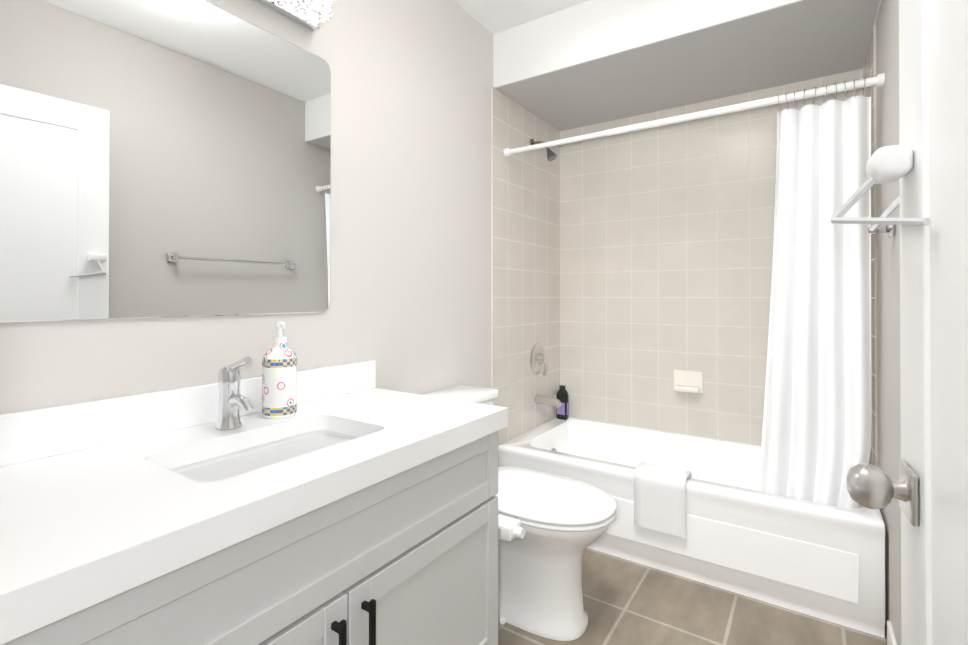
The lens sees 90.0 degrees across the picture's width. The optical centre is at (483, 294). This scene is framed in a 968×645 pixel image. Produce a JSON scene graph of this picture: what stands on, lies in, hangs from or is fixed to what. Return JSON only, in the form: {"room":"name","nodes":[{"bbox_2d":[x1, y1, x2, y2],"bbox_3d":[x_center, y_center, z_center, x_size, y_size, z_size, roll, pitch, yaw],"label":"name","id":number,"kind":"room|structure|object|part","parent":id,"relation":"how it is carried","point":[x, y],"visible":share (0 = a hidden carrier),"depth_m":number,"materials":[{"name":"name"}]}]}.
{"room":"bathroom","nodes":[
{"label":"bathroom","id":0,"kind":"room"},
{"bbox_2d":[0,0,492,413],"bbox_3d":[-0.782,-0.082,1.320,0.120,2.480,4.600,0,0,34],"label":"wall","id":1,"kind":"structure","parent":0,"point":[408,310],"depth_m":1.80,"materials":[{"name":"grey paint"}]},
{"bbox_2d":[0,0,330,322],"bbox_3d":[-0.759,-0.358,1.240,0.006,0.830,0.890,0,0,34],"label":"mirror","id":2,"kind":"object","parent":1,"relation":"attached to","point":[164,158],"visible":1,"depth_m":1.18,"materials":[{"name":"clear glass"}]},
{"bbox_2d":[0,360,375,466],"bbox_3d":[-0.722,0.287,1.279,0.019,0.100,1.157,0,0,34],"label":"backsplash","id":3,"kind":"structure","parent":1,"relation":"attached to","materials":[{"name":"white stone"}]},
{"bbox_2d":[256,0,332,30],"bbox_3d":[-0.710,-0.911,1.210,0.123,0.137,0.770,0,0,34],"label":"vanity light","id":4,"kind":"object","parent":1,"relation":"attached to","point":[312,15],"visible":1,"depth_m":1.45,"materials":[{"name":"white glass"}]},
{"bbox_2d":[491,86,559,466],"bbox_3d":[0.263,0.059,2.762,0.008,2.210,0.800,0,0,34],"label":"wall tile","id":5,"kind":"structure","parent":1,"relation":"attached to","point":[525,252],"depth_m":2.69,"materials":[{"name":"beige tile"}]},
{"bbox_2d":[530,344,547,375],"bbox_3d":[0.340,0.378,2.805,0.070,0.178,0.170,0,0,34],"label":"shower valve","id":6,"kind":"object","parent":5,"relation":"attached to","point":[538,359],"visible":1,"depth_m":2.79,"materials":[{"name":"silver metal"}]},
{"bbox_2d":[530,139,556,160],"bbox_3d":[0.340,-0.820,2.738,0.151,0.143,0.054,0,0,34],"label":"shower head","id":7,"kind":"object","parent":5,"relation":"attached to","point":[551,155],"visible":0.9,"depth_m":2.71},
{"bbox_2d":[535,394,561,407],"bbox_3d":[0.375,0.614,2.780,0.155,0.070,0.060,0,0,34],"label":"tub spout","id":8,"kind":"object","parent":5,"relation":"attached to","point":[547,400],"visible":1,"depth_m":2.77,"materials":[{"name":"silver metal"}]},
{"bbox_2d":[504,73,884,156],"bbox_3d":[0.751,-0.744,2.107,1.535,0.044,0.044,0,0,34],"label":"shower rod","id":9,"kind":"object","parent":5,"relation":"attached to","point":[878,80],"visible":0.96,"depth_m":1.97,"materials":[{"name":"white plastic"}]},
{"bbox_2d":[758,77,871,507],"bbox_3d":[1.236,0.032,1.831,0.364,1.596,0.144,0,0,34],"label":"shower curtain","id":10,"kind":"object","parent":9,"relation":"hanging from","point":[816,431],"visible":0.94,"depth_m":1.82,"materials":[{"name":"white fabric"}]},
{"bbox_2d":[452,0,588,34],"bbox_3d":[-0.091,-1.375,0.863,1.785,0.100,4.600,0,0,34],"label":"ceiling","id":11,"kind":"structure","parent":0,"point":[493,17],"depth_m":2.25,"materials":[{"name":"white paint"}]},
{"bbox_2d":[493,0,881,86],"bbox_3d":[0.906,-1.183,2.348,1.545,0.270,0.780,0,0,34],"label":"soffit","id":12,"kind":"object","parent":11,"relation":"attached to","point":[582,32],"depth_m":2.15,"materials":[{"name":"white paint"}]},
{"bbox_2d":[495,0,878,130],"bbox_3d":[0.904,-1.046,2.345,1.529,0.004,0.771,0,0,34],"label":"ceiling","id":13,"kind":"structure","parent":12,"relation":"attached to","point":[797,41],"depth_m":2.22,"materials":[{"name":"grey paint"}]},
{"bbox_2d":[498,548,886,644],"bbox_3d":[-0.091,1.205,0.851,1.785,0.100,4.600,0,0,34],"label":"floor","id":14,"kind":"structure","parent":0,"point":[626,602],"depth_m":1.73,"materials":[{"name":"tile"}]},
{"bbox_2d":[0,322,507,644],"bbox_3d":[-0.487,0.616,1.120,0.586,1.081,1.157,0,0,34],"label":"bathroom vanity","id":15,"kind":"object","parent":14,"relation":"on","point":[281,500],"visible":1,"depth_m":0.98,"materials":[{"name":"grey paint"}]},
{"bbox_2d":[215,357,253,430],"bbox_3d":[-0.617,0.245,1.207,0.130,0.184,0.060,0,0,34],"label":"faucet","id":16,"kind":"object","parent":15,"relation":"on","point":[230,400],"depth_m":1.20,"materials":[{"name":"silver metal"}]},
{"bbox_3d":[-0.280,0.495,0.980,0.020,0.192,1.132,0,0,34],"label":"drawer","id":17,"kind":"part","parent":15,"relation":"part of","materials":[{"name":"grey paint"}]},
{"bbox_2d":[169,430,357,472],"bbox_3d":[-0.476,0.450,1.111,0.302,0.138,0.482,0,0,34],"label":"sink","id":18,"kind":"object","parent":15,"relation":"in","point":[247,457],"depth_m":1.18,"materials":[{"name":"white ceramic"}]},
{"bbox_2d":[262,343,296,418],"bbox_3d":[-0.569,0.236,1.349,0.090,0.203,0.090,0,0,34],"label":"soap bottle","id":19,"kind":"object","parent":15,"relation":"on","point":[279,364],"depth_m":1.31,"materials":[{"name":"white ceramic"}]},
{"bbox_3d":[-0.439,0.822,0.742,0.020,0.445,0.564,0,0,34],"label":"door","id":20,"kind":"part","parent":15,"relation":"part of","materials":[{"name":"grey paint"}]},
{"bbox_3d":[-0.280,0.703,0.932,0.033,0.155,0.013,0,0,34],"label":"handle","id":21,"kind":"part","parent":15,"relation":"part of","materials":[{"name":"black metal"}]},
{"bbox_3d":[-0.237,0.704,0.996,0.033,0.155,0.013,0,0,34],"label":"handle","id":22,"kind":"part","parent":15,"relation":"part of","materials":[{"name":"black metal"}]},
{"bbox_3d":[-0.122,0.825,1.214,0.020,0.445,0.564,0,0,34],"label":"door","id":23,"kind":"part","parent":15,"relation":"part of","materials":[{"name":"grey paint"}]},
{"bbox_2d":[424,385,616,640],"bbox_3d":[0.086,0.783,1.787,0.772,0.753,0.481,0,0,34],"label":"toilet","id":24,"kind":"object","parent":14,"relation":"on","point":[552,527],"visible":0.56,"depth_m":1.65,"materials":[{"name":"white ceramic"}]},
{"bbox_3d":[-0.124,0.427,1.984,0.204,0.038,0.384,0,0,34],"label":"tank lid","id":25,"kind":"part","parent":24,"relation":"part of","materials":[{"name":"white ceramic"}]},
{"bbox_3d":[-0.128,0.616,1.986,0.189,0.340,0.360,0,0,34],"label":"tank","id":26,"kind":"part","parent":24,"relation":"part of","materials":[{"name":"white ceramic"}]},
{"bbox_3d":[0.198,0.960,1.766,0.532,0.400,0.364,0,0,34],"label":"bowl","id":27,"kind":"part","parent":24,"relation":"part of","materials":[{"name":"white ceramic"}]},
{"bbox_3d":[0.202,0.726,1.764,0.554,0.026,0.390,0,0,34],"label":"lid","id":28,"kind":"part","parent":24,"relation":"part of","materials":[{"name":"white plastic"}]},
{"bbox_3d":[0.204,0.749,1.763,0.550,0.017,0.386,0,0,34],"label":"seat","id":29,"kind":"part","parent":24,"relation":"part of","materials":[{"name":"white plastic"}]},
{"bbox_2d":[498,417,884,637],"bbox_3d":[0.909,0.965,2.342,1.525,0.395,0.750,0,0,34],"label":"bathtub","id":30,"kind":"object","parent":14,"relation":"on","point":[747,538],"visible":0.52,"depth_m":1.90,"materials":[{"name":"white ceramic"}]},
{"bbox_2d":[556,385,568,419],"bbox_3d":[0.486,0.667,2.994,0.073,0.205,0.049,0,0,34],"label":"shampoo bottle","id":31,"kind":"object","parent":30,"relation":"on","point":[562,410],"visible":0.92,"depth_m":2.97,"materials":[{"name":"black"}]},
{"bbox_2d":[634,462,691,537],"bbox_3d":[0.761,0.857,2.055,0.208,0.238,0.156,0,0,34],"label":"towel","id":32,"kind":"object","parent":30,"relation":"on","point":[659,498],"visible":0.96,"depth_m":1.99,"materials":[{"name":"white fabric"}]},
{"bbox_3d":[0.706,0.976,2.039,1.385,0.170,0.005,0,0,34],"label":"apron panel","id":33,"kind":"part","parent":30,"relation":"part of","materials":[{"name":"white ceramic"}]},
{"bbox_2d":[876,0,900,644],"bbox_3d":[0.600,-0.087,0.393,0.120,2.480,4.600,0,0,34],"label":"wall","id":34,"kind":"structure","parent":0,"point":[888,282],"depth_m":1.59,"materials":[{"name":"grey paint"}]},
{"bbox_2d":[863,25,877,466],"bbox_3d":[1.642,0.056,2.059,0.008,2.210,0.430,0,0,34],"label":"wall tile","id":35,"kind":"structure","parent":34,"relation":"attached to","point":[869,69],"depth_m":1.90,"materials":[{"name":"beige tile"}]},
{"bbox_2d":[867,194,899,237],"bbox_3d":[1.038,-0.203,1.213,0.065,0.050,0.760,0,0,34],"label":"towel rail","id":36,"kind":"object","parent":34,"relation":"attached to","point":[889,229],"visible":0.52,"depth_m":1.47,"materials":[{"name":"silver metal"}]},
{"bbox_2d":[887,621,896,644],"bbox_3d":[0.768,1.105,0.756,0.012,0.100,1.960,0,0,34],"label":"baseboard","id":37,"kind":"structure","parent":34,"relation":"attached to","point":[891,639],"depth_m":1.52,"materials":[{"name":"white paint"}]},
{"bbox_2d":[899,0,967,644],"bbox_3d":[0.408,0.134,0.322,0.035,2.022,0.835,0,0,29],"label":"door","id":38,"kind":"structure","parent":34,"relation":"in","point":[933,84],"depth_m":0.58,"materials":[{"name":"white paint"}]},
{"bbox_2d":[830,176,930,526],"bbox_3d":[0.566,0.065,0.621,0.191,0.460,0.137,0,0,29],"label":"door handle","id":39,"kind":"object","parent":38,"relation":"attached to","point":[870,486],"depth_m":0.64,"materials":[{"name":"silver metal"}]},
{"bbox_3d":[0.521,-0.123,0.647,0.086,0.083,0.137,0,0,29],"label":"valet hook arm","id":40,"kind":"part","parent":39,"relation":"part of"},
{"bbox_3d":[0.582,0.262,0.631,0.176,0.066,0.066,0,0,29],"label":"knob","id":41,"kind":"part","parent":39,"relation":"part of","materials":[{"name":"silver metal"}]},
{"bbox_2d":[866,144,912,183],"bbox_3d":[0.555,-0.177,0.664,0.042,0.040,0.073,0,0,29],"label":"bracket","id":42,"kind":"object","parent":38,"relation":"attached to","point":[888,164],"visible":0.98,"depth_m":0.64,"materials":[{"name":"white plastic"}]},
{"bbox_3d":[1.157,-0.076,2.717,1.545,2.480,0.120,0,0,34],"label":"wall","id":43,"kind":"structure","parent":0,"visible":0},
{"bbox_2d":[560,69,862,444],"bbox_3d":[1.121,0.059,2.663,1.529,2.210,0.008,0,0,34],"label":"wall tile","id":44,"kind":"structure","parent":43,"relation":"attached to","point":[666,242],"depth_m":2.70,"materials":[{"name":"beige tile"}]},
{"bbox_2d":[674,370,702,392],"bbox_3d":[1.101,0.476,2.627,0.150,0.115,0.070,0,0,34],"label":"soap dish","id":45,"kind":"object","parent":44,"relation":"attached to","point":[688,381],"visible":1,"depth_m":2.63,"materials":[{"name":"white ceramic"}]}
]}

